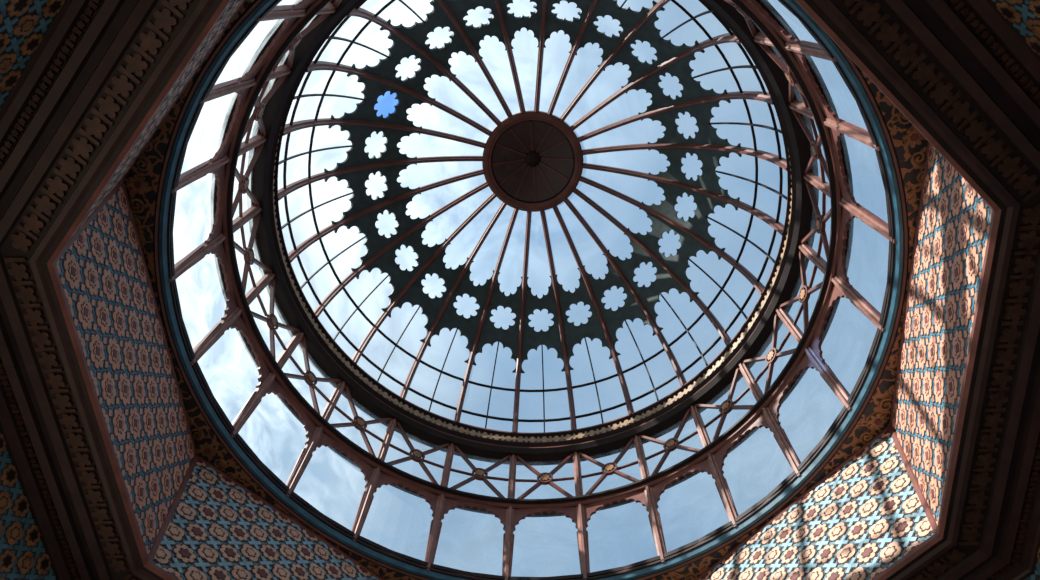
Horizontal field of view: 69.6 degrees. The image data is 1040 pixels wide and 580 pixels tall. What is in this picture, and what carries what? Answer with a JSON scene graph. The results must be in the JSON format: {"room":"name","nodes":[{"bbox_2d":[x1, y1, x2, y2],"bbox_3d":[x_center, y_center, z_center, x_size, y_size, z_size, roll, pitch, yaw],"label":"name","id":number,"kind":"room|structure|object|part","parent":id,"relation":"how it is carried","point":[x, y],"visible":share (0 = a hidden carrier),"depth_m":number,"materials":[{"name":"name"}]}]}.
{"room":"domed pavilion interior","nodes":[
{"label":"domed pavilion interior","id":0,"kind":"room"},
{"bbox_2d":[51,186,193,563],"bbox_3d":[-2.872,0.601,5.561,0.410,1.596,2.560,-3,-68,3],"label":"wall","id":1,"kind":"structure","parent":0,"point":[102,274],"depth_m":5.45,"materials":[{"name":"multicoloured tile"}]},
{"bbox_2d":[170,155,229,275],"bbox_3d":[-2.869,-0.677,6.604,0.116,1.176,0.839,12,-68,-3],"label":"window","id":2,"kind":"structure","parent":1,"relation":"in","point":[217,167],"depth_m":6.75,"materials":[{"name":"red wood"}]},
{"bbox_2d":[169,233,236,358],"bbox_3d":[-2.922,0.047,6.897,0.122,1.176,0.839,-3,-68,3],"label":"window","id":3,"kind":"structure","parent":1,"relation":"in","point":[216,247],"depth_m":6.99,"materials":[{"name":"red wood"}]},
{"bbox_2d":[175,77,255,186],"bbox_3d":[-2.614,-1.361,6.321,0.116,1.176,0.839,26,-70,-9],"label":"window","id":4,"kind":"structure","parent":1,"relation":"in","point":[241,88],"depth_m":6.54,"materials":[{"name":"red wood"}]},
{"bbox_2d":[190,307,269,431],"bbox_3d":[-2.776,0.763,7.181,0.116,1.176,0.839,-16,-69,8],"label":"window","id":5,"kind":"structure","parent":1,"relation":"in","point":[234,320],"depth_m":7.24,"materials":[{"name":"red wood"}]},
{"bbox_2d":[230,372,316,490],"bbox_3d":[-2.433,1.420,7.436,0.116,1.176,0.839,-31,-72,13],"label":"window","id":6,"kind":"structure","parent":1,"relation":"in","point":[270,385],"depth_m":7.49,"materials":[{"name":"red wood"}]},
{"bbox_2d":[0,0,1039,579],"bbox_3d":[0.014,0.751,4.669,6.630,0.140,6.630,-3,-68,3],"label":"trim","id":7,"kind":"structure","parent":1,"relation":"attached to","point":[960,72],"depth_m":4.24,"materials":[{"name":"brown wood"}]},
{"bbox_2d":[51,0,996,579],"bbox_3d":[0.035,0.446,5.425,6.264,1.604,6.264,-3,-68,3],"label":"trim","id":8,"kind":"structure","parent":1,"relation":"attached to","point":[928,511],"depth_m":6.11,"materials":[{"name":"brown wood"}]},
{"bbox_2d":[153,0,908,579],"bbox_3d":[0.056,0.131,6.208,6.240,0.115,6.240,-3,-68,3],"label":"trim","id":9,"kind":"structure","parent":1,"relation":"attached to","point":[870,108],"depth_m":6.28,"materials":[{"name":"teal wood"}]},
{"bbox_2d":[73,0,242,234],"bbox_3d":[-2.159,-1.353,4.756,0.409,1.597,2.560,39,-72,-13],"label":"wall","id":10,"kind":"structure","parent":0,"point":[230,10],"depth_m":4.86,"materials":[{"name":"stone"}]},
{"bbox_2d":[205,4,305,97],"bbox_3d":[-2.175,-1.960,6.069,0.116,1.176,0.839,40,-72,-13],"label":"window","id":11,"kind":"structure","parent":10,"relation":"in","point":[290,16],"depth_m":6.40,"materials":[{"name":"red wood"}]},
{"bbox_2d":[262,0,315,17],"bbox_3d":[-1.583,-2.430,5.863,0.839,1.176,0.116,-31,-72,13],"label":"window","id":12,"kind":"structure","parent":10,"relation":"in","point":[304,4],"depth_m":6.18,"materials":[{"name":"red wood"}]},
{"bbox_2d":[152,458,378,579],"bbox_3d":[-1.884,2.465,6.286,2.560,1.597,0.409,39,-72,-13],"label":"wall","id":13,"kind":"structure","parent":0,"point":[217,530],"depth_m":6.31,"materials":[{"name":"tile"}]},
{"bbox_2d":[286,427,373,535],"bbox_3d":[-1.920,1.973,7.645,0.839,1.176,0.116,40,-72,-13],"label":"window","id":14,"kind":"structure","parent":13,"relation":"in","point":[318,439],"depth_m":7.70,"materials":[{"name":"red wood"}]},
{"bbox_2d":[351,467,437,565],"bbox_3d":[-1.271,2.387,7.794,0.839,1.176,0.116,26,-70,-9],"label":"window","id":15,"kind":"structure","parent":13,"relation":"in","point":[377,479],"depth_m":7.87,"materials":[{"name":"red wood"}]},
{"bbox_2d":[425,494,506,579],"bbox_3d":[-0.531,2.631,7.873,0.839,1.176,0.116,12,-68,-3],"label":"window","id":16,"kind":"structure","parent":13,"relation":"in","point":[444,504],"depth_m":7.97,"materials":[{"name":"red wood"}]},
{"bbox_2d":[124,0,927,579],"bbox_3d":[0.054,0.156,6.146,6.332,0.030,6.332,-3,-68,3],"label":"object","id":17,"kind":"structure","parent":0,"point":[141,182],"depth_m":6.11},
{"bbox_2d":[210,0,853,516],"bbox_3d":[0.086,-0.328,7.347,6.240,0.110,6.240,-3,-68,3],"label":"trim","id":18,"kind":"structure","parent":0,"point":[314,8],"depth_m":7.46,"materials":[{"name":"brown wood"}]},
{"bbox_2d":[233,0,830,498],"bbox_3d":[0.099,-0.512,7.804,6.120,0.976,6.120,-3,-68,3],"label":"lattice railing","id":19,"kind":"object","parent":18,"relation":"on","point":[281,71],"visible":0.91,"depth_m":8.31,"materials":[{"name":"brown wood"}]},
{"bbox_2d":[247,0,818,465],"bbox_3d":[0.155,-1.359,9.908,6.238,3.601,6.238,24,-69,-8],"label":"glass dome","id":20,"kind":"object","parent":19,"relation":"on","point":[532,160],"visible":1,"depth_m":10.00,"materials":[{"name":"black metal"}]},
{"bbox_3d":[-1.833,-2.536,10.190,0.262,0.299,0.397,25,-70,-8],"label":"blue rosette pane","id":21,"kind":"part","parent":20,"relation":"part of","materials":[{"name":"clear glass"}]},
{"bbox_2d":[502,506,583,579],"bbox_3d":[0.250,2.687,7.874,0.839,1.176,0.122,-3,-68,3],"label":"window","id":22,"kind":"structure","parent":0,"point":[513,516],"depth_m":8.07,"materials":[{"name":"red wood"}]},
{"bbox_2d":[746,0,836,61],"bbox_3d":[2.061,-2.156,5.875,0.839,1.176,0.116,40,-72,-13],"label":"window","id":23,"kind":"structure","parent":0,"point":[813,49],"depth_m":6.26,"materials":[{"name":"red wood"}]},
{"bbox_2d":[699,429,933,579],"bbox_3d":[2.227,2.248,6.088,0.409,1.597,2.560,39,-72,-13],"label":"wall","id":24,"kind":"structure","parent":0,"point":[868,514],"depth_m":6.02,"materials":[{"name":"tile"}]},
{"bbox_2d":[576,490,660,577],"bbox_3d":[1.020,2.559,7.802,0.839,1.176,0.116,-16,-69,8],"label":"window","id":25,"kind":"structure","parent":24,"relation":"in","point":[584,513],"depth_m":7.96,"materials":[{"name":"red wood"}]},
{"bbox_2d":[644,459,732,562],"bbox_3d":[1.724,2.248,7.657,0.839,1.176,0.116,-31,-72,13],"label":"window","id":26,"kind":"structure","parent":24,"relation":"in","point":[652,494],"depth_m":7.83,"materials":[{"name":"red wood"}]},
{"bbox_2d":[707,413,795,527],"bbox_3d":[2.316,1.777,7.452,0.116,1.176,0.839,40,-72,-13],"label":"window","id":27,"kind":"structure","parent":24,"relation":"in","point":[716,461],"depth_m":7.65,"materials":[{"name":"red wood"}]},
{"bbox_2d":[892,143,996,524],"bbox_3d":[2.941,0.295,5.282,0.410,1.596,2.560,-3,-68,3],"label":"wall","id":28,"kind":"structure","parent":0,"point":[954,222],"depth_m":5.18,"materials":[{"name":"multicoloured tile"}]},
{"bbox_2d":[762,355,846,476],"bbox_3d":[2.755,1.179,7.199,0.116,1.176,0.839,26,-70,-9],"label":"window","id":29,"kind":"structure","parent":28,"relation":"in","point":[771,414],"depth_m":7.42,"materials":[{"name":"red wood"}]},
{"bbox_2d":[792,51,880,150],"bbox_3d":[2.575,-1.602,6.084,0.116,1.176,0.839,-31,-72,13],"label":"window","id":30,"kind":"structure","parent":28,"relation":"in","point":[832,120],"depth_m":6.43,"materials":[{"name":"red wood"}]},
{"bbox_2d":[805,285,879,410],"bbox_3d":[3.010,0.494,6.917,0.116,1.176,0.839,12,-68,-3],"label":"window","id":31,"kind":"structure","parent":28,"relation":"in","point":[814,352],"depth_m":7.16,"materials":[{"name":"red wood"}]},
{"bbox_2d":[831,207,891,331],"bbox_3d":[3.063,-0.230,6.624,0.122,1.176,0.839,-3,-68,3],"label":"window","id":32,"kind":"structure","parent":28,"relation":"in","point":[841,281],"depth_m":6.89,"materials":[{"name":"red wood"}]},
{"bbox_2d":[829,127,895,242],"bbox_3d":[2.917,-0.946,6.340,0.116,1.176,0.839,-16,-69,8],"label":"window","id":33,"kind":"structure","parent":28,"relation":"in","point":[848,201],"depth_m":6.65,"materials":[{"name":"red wood"}]},
{"bbox_3d":[-0.013,1.154,3.668,18.000,0.600,18.000,-3,-68,3],"label":"trim","id":34,"kind":"structure","parent":0,"visible":0},
{"bbox_2d":[0,0,1039,579],"bbox_3d":[0.003,0.918,4.253,6.810,0.764,6.810,39,-72,-13],"label":"wall","id":35,"kind":"structure","parent":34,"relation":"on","point":[23,23],"depth_m":3.86,"materials":[{"name":"paint"}]}
]}

